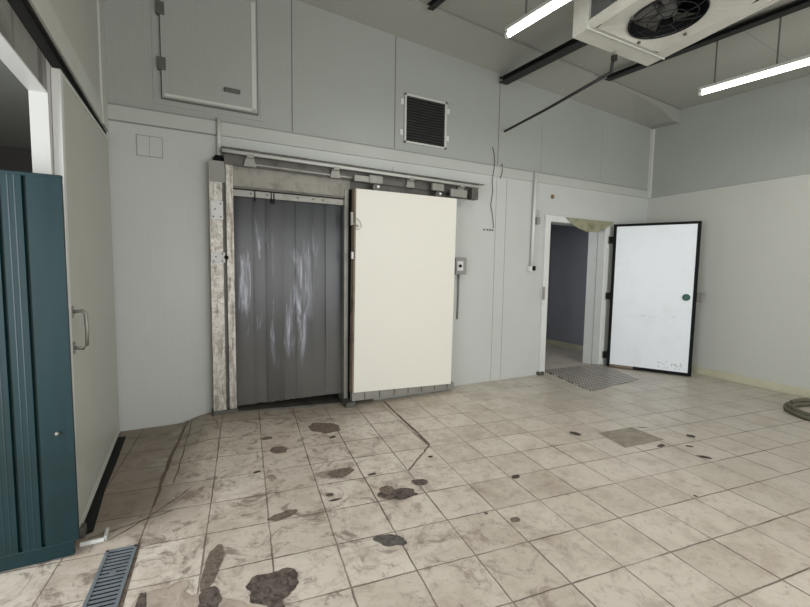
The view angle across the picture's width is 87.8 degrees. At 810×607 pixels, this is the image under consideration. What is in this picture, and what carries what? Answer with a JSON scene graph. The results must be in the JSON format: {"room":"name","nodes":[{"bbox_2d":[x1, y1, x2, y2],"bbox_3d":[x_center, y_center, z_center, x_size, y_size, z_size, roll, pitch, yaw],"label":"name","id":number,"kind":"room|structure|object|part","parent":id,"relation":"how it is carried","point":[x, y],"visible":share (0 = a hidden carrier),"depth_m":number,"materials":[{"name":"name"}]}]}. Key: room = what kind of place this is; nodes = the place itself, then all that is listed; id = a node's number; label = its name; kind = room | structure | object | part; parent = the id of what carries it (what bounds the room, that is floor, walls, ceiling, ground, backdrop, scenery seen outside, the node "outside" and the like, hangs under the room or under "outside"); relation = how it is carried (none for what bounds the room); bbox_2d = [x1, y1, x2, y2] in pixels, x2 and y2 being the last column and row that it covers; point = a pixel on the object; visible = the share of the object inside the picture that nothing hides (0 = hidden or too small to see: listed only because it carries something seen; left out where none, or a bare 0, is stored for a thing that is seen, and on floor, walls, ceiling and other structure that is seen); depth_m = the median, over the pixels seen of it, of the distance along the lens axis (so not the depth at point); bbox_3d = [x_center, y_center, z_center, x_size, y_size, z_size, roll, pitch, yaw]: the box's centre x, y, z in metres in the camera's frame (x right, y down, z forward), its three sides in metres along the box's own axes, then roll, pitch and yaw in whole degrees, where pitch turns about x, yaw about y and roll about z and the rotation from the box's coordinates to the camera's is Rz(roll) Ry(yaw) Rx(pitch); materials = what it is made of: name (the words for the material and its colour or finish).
{"room":"processing plant","nodes":[
{"label":"processing plant","id":0,"kind":"room"},
{"bbox_2d":[0,59,30,148],"bbox_3d":[-2.280,-1.311,0.279,2.474,0.100,9.000,-2,5,-27],"label":"ceiling","id":1,"kind":"structure","parent":0,"point":[14,97],"depth_m":3.33,"materials":[{"name":"grey paint"}]},
{"bbox_2d":[0,0,106,174],"bbox_3d":[-2.219,-0.810,0.298,2.576,4.300,9.100,-2,5,-27],"label":"wall","id":2,"kind":"structure","parent":0,"point":[37,36],"depth_m":1.99,"materials":[{"name":"white paint"}]},
{"bbox_2d":[0,170,79,571],"bbox_3d":[-1.987,0.326,1.742,0.965,1.788,0.042,-2,5,-27],"label":"door","id":3,"kind":"structure","parent":2,"relation":"in","point":[39,511],"depth_m":1.90,"materials":[{"name":"teal metal"}]},
{"bbox_3d":[-2.012,1.181,1.812,0.945,0.072,0.028,-2,5,-27],"label":"rail","id":4,"kind":"part","parent":3,"relation":"part of","materials":[{"name":"teal metal"}]},
{"bbox_2d":[51,67,119,528],"bbox_3d":[-1.989,-0.059,2.733,0.103,2.382,1.585,-2,5,-27],"label":"sliding door","id":5,"kind":"structure","parent":2,"relation":"in","point":[80,145],"depth_m":2.50,"materials":[{"name":"white paint"}]},
{"bbox_3d":[-1.692,0.025,2.095,0.038,2.325,0.170,-2,5,-27],"label":"edge trim","id":6,"kind":"part","parent":5,"relation":"part of","materials":[{"name":"white paint"}]},
{"bbox_3d":[-1.698,0.136,2.152,0.008,0.245,0.040,-2,5,-27],"label":"mounting plate","id":7,"kind":"part","parent":5,"relation":"part of","materials":[{"name":"grey metal"}]},
{"bbox_3d":[-2.027,-1.210,2.679,0.038,0.080,1.465,-2,5,-27],"label":"rail","id":8,"kind":"part","parent":5,"relation":"part of","materials":[{"name":"white metal"}]},
{"bbox_3d":[-1.670,0.135,2.167,0.070,0.212,0.018,-2,5,-27],"label":"pull handle","id":9,"kind":"part","parent":5,"relation":"part of","materials":[{"name":"grey metal"}]},
{"bbox_3d":[-2.034,1.106,2.843,0.008,0.040,1.530,-2,5,-27],"label":"rail","id":10,"kind":"part","parent":5,"relation":"part of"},
{"bbox_2d":[97,0,108,131],"bbox_3d":[-2.305,-2.227,3.187,0.012,1.738,0.240,-2,5,-27],"label":"trim","id":11,"kind":"structure","parent":2,"relation":"attached to","point":[100,3],"depth_m":3.19,"materials":[{"name":"white metal"}]},
{"bbox_2d":[104,0,651,430],"bbox_3d":[0.689,-1.123,5.072,7.450,4.250,0.162,-2,5,-27],"label":"wall","id":12,"kind":"structure","parent":0,"point":[322,73],"depth_m":4.21,"materials":[{"name":"white metal"}]},
{"bbox_2d":[136,134,162,157],"bbox_3d":[-2.122,-1.305,3.496,0.188,0.168,0.006,-2,5,-27],"label":"plate","id":13,"kind":"object","parent":12,"relation":"attached to","point":[149,146],"visible":1,"depth_m":3.49,"materials":[{"name":"white plastic"}]},
{"bbox_2d":[151,0,264,121],"bbox_3d":[-1.672,-2.195,3.627,0.880,1.055,0.050,-2,5,-27],"label":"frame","id":14,"kind":"object","parent":12,"relation":"attached to","point":[208,57],"visible":1,"depth_m":3.62,"materials":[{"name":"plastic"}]},
{"bbox_3d":[-1.526,-1.879,3.714,0.135,0.037,0.020,-2,5,-27],"label":"handle","id":15,"kind":"part","parent":14,"relation":"part of","materials":[{"name":"grey plastic"}]},
{"bbox_2d":[213,117,223,160],"bbox_3d":[-1.641,-1.437,3.698,0.095,0.375,0.072,-2,5,-27],"label":"pipe","id":16,"kind":"object","parent":12,"relation":"attached to","point":[218,157],"visible":0.82,"depth_m":3.69,"materials":[{"name":"grey plastic"}]},
{"bbox_2d":[208,153,351,415],"bbox_3d":[-1.152,-0.155,4.094,1.362,2.420,0.223,-2,5,-27],"label":"door frame","id":17,"kind":"structure","parent":12,"relation":"in","point":[222,178],"depth_m":3.81,"materials":[{"name":"silver metal"}]},
{"bbox_3d":[-1.646,-0.816,3.679,0.100,0.160,0.012,-2,5,-27],"label":"latch plate","id":18,"kind":"part","parent":17,"relation":"part of","materials":[{"name":"white paint"}]},
{"bbox_3d":[-1.687,-0.097,3.780,0.107,2.280,0.093,-2,5,-27],"label":"post","id":19,"kind":"part","parent":17,"relation":"part of","materials":[{"name":"silver metal"}]},
{"bbox_3d":[-1.649,-0.407,3.713,0.115,0.090,0.012,-2,5,-27],"label":"latch plate","id":20,"kind":"part","parent":17,"relation":"part of","materials":[{"name":"white paint"}]},
{"bbox_2d":[233,189,343,405],"bbox_3d":[-1.105,-0.041,4.109,1.048,2.008,0.060,-2,5,-27],"label":"curtain","id":21,"kind":"object","parent":17,"relation":"hanging from","point":[288,247],"visible":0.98,"depth_m":4.10,"materials":[{"name":"grey plastic"}]},
{"bbox_3d":[-1.088,-1.011,4.025,1.044,0.060,0.025,-2,5,-27],"label":"hanging rail","id":22,"kind":"part","parent":21,"relation":"part of","materials":[{"name":"grey metal"}]},
{"bbox_2d":[221,146,484,200],"bbox_3d":[-0.341,-1.277,4.333,2.850,0.243,0.174,-2,5,-27],"label":"sliding track","id":23,"kind":"object","parent":12,"relation":"attached to","point":[410,184],"visible":0.94,"depth_m":4.17,"materials":[{"name":"metal"}]},
{"bbox_3d":[-0.918,-1.249,4.002,1.120,0.027,0.025,-2,5,-27],"label":"rail","id":24,"kind":"part","parent":23,"relation":"part of","materials":[{"name":"grey metal"}]},
{"bbox_2d":[349,175,466,400],"bbox_3d":[0.063,-0.153,4.549,1.408,2.310,0.113,-2,5,-27],"label":"sliding door","id":25,"kind":"structure","parent":23,"relation":"hanging from","point":[403,244],"depth_m":4.47,"materials":[{"name":"white metal"}]},
{"bbox_2d":[107,102,647,198],"bbox_3d":[0.706,-1.612,4.939,6.940,0.138,0.016,-2,5,-27],"label":"trim","id":26,"kind":"structure","parent":12,"relation":"attached to","point":[116,112],"depth_m":4.20,"materials":[{"name":"white metal"}]},
{"bbox_3d":[0.708,-2.399,4.970,7.450,1.690,0.160,-2,5,-27],"label":"panel","id":27,"kind":"part","parent":12,"relation":"part of","materials":[{"name":"white metal"}]},
{"bbox_2d":[400,93,449,149],"bbox_3d":[0.229,-2.007,4.652,0.626,0.515,0.022,-2,5,-27],"label":"air vent","id":28,"kind":"object","parent":12,"relation":"in","point":[425,119],"visible":1,"depth_m":4.65,"materials":[{"name":"black metal"}]},
{"bbox_3d":[0.230,-2.008,4.651,0.490,0.471,0.015,-2,5,-27],"label":"louvre panel","id":29,"kind":"part","parent":28,"relation":"part of","materials":[{"name":"black metal"}]},
{"bbox_2d":[454,258,466,318],"bbox_3d":[0.647,-0.175,4.988,0.155,0.732,0.098,-2,5,-27],"label":"switch box","id":30,"kind":"object","parent":12,"relation":"attached to","point":[460,263],"visible":0.92,"depth_m":4.96,"materials":[{"name":"grey plastic"}]},
{"bbox_3d":[0.647,-0.440,4.932,0.085,0.110,0.010,-2,5,-27],"label":"plate","id":31,"kind":"part","parent":30,"relation":"part of","materials":[{"name":"white paint"}]},
{"bbox_2d":[490,147,494,227],"bbox_3d":[1.081,-1.414,5.144,0.064,0.972,0.026,-2,5,-27],"label":"loose cable","id":32,"kind":"object","parent":12,"relation":"attached to","point":[492,147],"visible":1,"depth_m":5.14,"materials":[{"name":"grey plastic"}]},
{"bbox_2d":[527,172,536,270],"bbox_3d":[1.661,-1.057,5.460,0.100,1.275,0.063,-2,5,-27],"label":"cable conduit","id":33,"kind":"object","parent":12,"relation":"attached to","point":[531,267],"visible":1,"depth_m":5.45,"materials":[{"name":"white paint"}]},
{"bbox_2d":[535,210,539,223],"bbox_3d":[1.731,-1.127,5.496,0.050,0.180,0.053,-2,5,-27],"label":"junction box","id":34,"kind":"object","parent":12,"relation":"attached to","point":[537,219],"visible":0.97,"depth_m":5.48,"materials":[{"name":"grey plastic"}]},
{"bbox_2d":[536,215,610,375],"bbox_3d":[2.349,-0.126,6.055,1.335,2.155,0.330,-2,5,-27],"label":"door frame","id":35,"kind":"structure","parent":12,"relation":"in","point":[598,242],"depth_m":6.25,"materials":[{"name":"white paint"}]},
{"bbox_3d":[1.857,-0.137,5.631,0.032,0.170,0.017,-2,5,-27],"label":"strike plate","id":36,"kind":"part","parent":35,"relation":"part of","materials":[{"name":"grey plastic"}]},
{"bbox_3d":[1.830,-0.111,5.771,0.092,2.155,0.255,-2,5,-27],"label":"casing","id":37,"kind":"part","parent":35,"relation":"part of","materials":[{"name":"white paint"}]},
{"bbox_3d":[2.404,-1.158,5.979,1.168,0.083,0.255,-2,5,-27],"label":"casing","id":38,"kind":"part","parent":35,"relation":"part of","materials":[{"name":"white paint"}]},
{"bbox_2d":[566,217,612,231],"bbox_3d":[2.618,-1.096,5.938,0.970,0.174,0.005,-2,5,-27],"label":"flashing","id":39,"kind":"object","parent":35,"relation":"attached to","point":[587,225],"visible":1,"depth_m":5.93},
{"bbox_3d":[2.887,-0.142,6.357,0.100,2.155,0.290,-2,5,-27],"label":"casing","id":40,"kind":"part","parent":35,"relation":"part of","materials":[{"name":"white paint"}]},
{"bbox_2d":[603,221,703,375],"bbox_3d":[3.496,-0.080,5.934,1.198,2.093,0.148,4,5,31],"label":"hinged door","id":41,"kind":"structure","parent":35,"relation":"attached to","point":[653,296],"depth_m":5.91,"materials":[{"name":"white paint"}]},
{"bbox_3d":[3.803,-0.082,5.686,0.090,0.090,0.039,4,5,33],"label":"release knob","id":42,"kind":"part","parent":41,"relation":"part of","materials":[{"name":"green plastic"}]},
{"bbox_2d":[647,129,654,198],"bbox_3d":[3.793,-2.148,6.487,0.040,1.040,0.047,-2,5,-27],"label":"trim","id":43,"kind":"structure","parent":12,"relation":"attached to","point":[652,138],"depth_m":6.47,"materials":[{"name":"white metal"}]},
{"bbox_2d":[0,343,809,606],"bbox_3d":[1.124,1.170,2.670,10.800,0.075,9.700,-2,5,-27],"label":"floor","id":44,"kind":"structure","parent":0,"point":[657,489],"depth_m":2.55,"materials":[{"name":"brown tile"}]},
{"bbox_2d":[79,523,86,538],"bbox_3d":[-1.672,1.179,2.184,0.024,0.050,0.060,-2,5,-27],"label":"door stop","id":45,"kind":"object","parent":44,"relation":"on","point":[83,528],"visible":0.89,"depth_m":2.16,"materials":[{"name":"metal"}]},
{"bbox_2d":[80,527,108,546],"bbox_3d":[-1.592,1.198,2.160,0.110,0.020,0.100,-2,5,-27],"label":"floor guide","id":46,"kind":"object","parent":44,"relation":"on","point":[101,539],"visible":1,"depth_m":2.12,"materials":[{"name":"white paint"}]},
{"bbox_2d":[82,541,141,606],"bbox_3d":[-1.169,1.258,1.546,0.162,0.008,1.235,-1,5,-24],"label":"drain grate","id":47,"kind":"object","parent":44,"relation":"on","point":[109,587],"visible":1,"depth_m":1.88,"materials":[{"name":"grey metal"}]},
{"bbox_3d":[-1.125,1.008,4.278,1.100,0.075,0.303,-2,5,-27],"label":"door sill","id":48,"kind":"part","parent":44,"relation":"part of","materials":[{"name":"metal"}]},
{"bbox_2d":[341,398,354,407],"bbox_3d":[-0.586,1.024,4.327,0.100,0.050,0.170,-2,5,-27],"label":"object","id":49,"kind":"object","parent":44,"relation":"on","point":[347,403],"visible":1,"depth_m":4.27,"materials":[{"name":"metal"}]},
{"bbox_2d":[372,386,454,399],"bbox_3d":[0.101,1.005,4.793,1.050,0.034,0.123,-2,5,-27],"label":"floor guide","id":50,"kind":"object","parent":44,"relation":"on","point":[454,386],"visible":0.36,"depth_m":4.68,"materials":[{"name":"grey metal"}]},
{"bbox_2d":[545,364,638,390],"bbox_3d":[2.550,0.970,5.679,1.285,0.035,0.935,-2,5,-27],"label":"plate","id":51,"kind":"object","parent":44,"relation":"on","point":[593,377],"visible":1,"depth_m":5.63,"materials":[{"name":"grey metal"}]},
{"bbox_2d":[783,398,809,420],"bbox_3d":[4.305,1.092,4.199,0.865,0.080,0.782,-2,5,-27],"label":"coil","id":52,"kind":"object","parent":44,"relation":"on","point":[791,406],"visible":1,"depth_m":4.32,"materials":[{"name":"grey rubber"}]},
{"bbox_2d":[298,0,809,128],"bbox_3d":[2.576,-2.464,1.750,7.700,1.008,7.500,-2,5,-27],"label":"ceiling","id":53,"kind":"structure","parent":0,"point":[471,31],"depth_m":4.62,"materials":[{"name":"white paint"}]},
{"bbox_2d":[428,0,444,10],"bbox_3d":[1.014,-2.659,2.751,0.060,0.275,3.144,-2,5,-29],"label":"ceiling beam","id":54,"kind":"structure","parent":53,"relation":"attached to","point":[434,4],"depth_m":4.03,"materials":[{"name":"black metal"}]},
{"bbox_2d":[504,0,569,38],"bbox_3d":[1.183,-2.328,2.659,0.058,0.744,1.574,-2,5,-27],"label":"ceiling light","id":55,"kind":"object","parent":53,"relation":"hanging from","point":[548,6],"visible":1,"depth_m":3.10,"materials":[{"name":"white plastic"}]},
{"bbox_2d":[499,38,587,84],"bbox_3d":[1.977,-2.494,3.613,0.120,0.175,3.352,-2,5,-28],"label":"ceiling beam","id":56,"kind":"structure","parent":53,"relation":"attached to","point":[572,45],"depth_m":4.50,"materials":[{"name":"black metal"}]},
{"bbox_2d":[572,0,778,65],"bbox_3d":[2.205,-2.382,2.817,1.020,0.600,1.815,-2,5,-27],"label":"cooler","id":57,"kind":"object","parent":53,"relation":"hanging from","point":[644,32],"visible":1,"depth_m":3.28,"materials":[{"name":"grey plastic"}]},
{"bbox_2d":[504,51,617,131],"bbox_3d":[1.524,-2.141,4.383,0.053,0.216,1.682,-1,5,-20],"label":"drain pipe","id":58,"kind":"object","parent":57,"relation":"attached to","point":[614,57],"visible":0.97,"depth_m":4.01,"materials":[{"name":"black metal"}]},
{"bbox_3d":[1.790,-2.163,2.597,0.028,0.151,1.535,-2,5,-27],"label":"rail","id":59,"kind":"part","parent":57,"relation":"part of","materials":[{"name":"white metal"}]},
{"bbox_3d":[2.631,-2.185,3.034,0.028,0.151,1.535,-2,5,-27],"label":"rail","id":60,"kind":"part","parent":57,"relation":"part of","materials":[{"name":"white metal"}]},
{"bbox_2d":[605,0,809,80],"bbox_3d":[3.200,-2.566,3.832,0.090,0.180,3.023,-2,5,-29],"label":"ceiling beam","id":61,"kind":"structure","parent":53,"relation":"attached to","point":[798,5],"depth_m":4.00,"materials":[{"name":"black metal"}]},
{"bbox_2d":[698,17,809,95],"bbox_3d":[3.440,-2.312,3.654,0.058,0.601,1.608,-2,5,-27],"label":"ceiling light","id":62,"kind":"object","parent":53,"relation":"hanging from","point":[802,61],"visible":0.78,"depth_m":3.92,"materials":[{"name":"white plastic"}]},
{"bbox_3d":[3.133,-2.440,4.238,0.013,0.447,0.013,0,5,-5],"label":"suspension rod","id":63,"kind":"part","parent":62,"relation":"part of","materials":[{"name":"grey plastic"}]},
{"bbox_3d":[3.368,-2.369,3.789,0.013,0.438,0.013,0,5,-5],"label":"suspension rod","id":64,"kind":"part","parent":62,"relation":"part of","materials":[{"name":"grey plastic"}]},
{"bbox_2d":[546,224,588,345],"bbox_3d":[1.908,-0.395,6.863,3.130,2.550,1.767,-2,5,-27],"label":"wall","id":65,"kind":"structure","parent":0,"point":[568,256],"depth_m":7.87,"materials":[{"name":"grey paint"}]},
{"bbox_2d":[546,339,582,350],"bbox_3d":[1.912,0.840,6.917,2.930,0.080,1.667,-2,5,-27],"label":"baseboard","id":66,"kind":"structure","parent":65,"relation":"attached to","point":[559,343],"depth_m":7.92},
{"bbox_2d":[647,75,809,389],"bbox_3d":[5.360,-0.916,3.365,0.150,4.250,7.600,-1,5,-25],"label":"wall","id":67,"kind":"structure","parent":0,"point":[752,316],"depth_m":5.35,"materials":[{"name":"grey paint"}]},
{"bbox_2d":[648,174,809,199],"bbox_3d":[5.299,-1.335,3.301,0.014,0.015,7.200,-1,5,-25],"label":"trim","id":68,"kind":"structure","parent":67,"relation":"attached to","point":[807,174],"depth_m":5.45,"materials":[{"name":"grey metal"}]},
{"bbox_3d":[5.382,-2.184,3.265,0.142,1.705,7.600,-1,5,-25],"label":"panel","id":69,"kind":"part","parent":67,"relation":"part of","materials":[{"name":"grey metal"}]},
{"bbox_2d":[691,366,809,397],"bbox_3d":[5.255,1.154,3.497,0.012,0.100,7.200,-1,5,-25],"label":"baseboard","id":70,"kind":"structure","parent":67,"relation":"attached to","point":[797,391],"depth_m":5.31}
]}

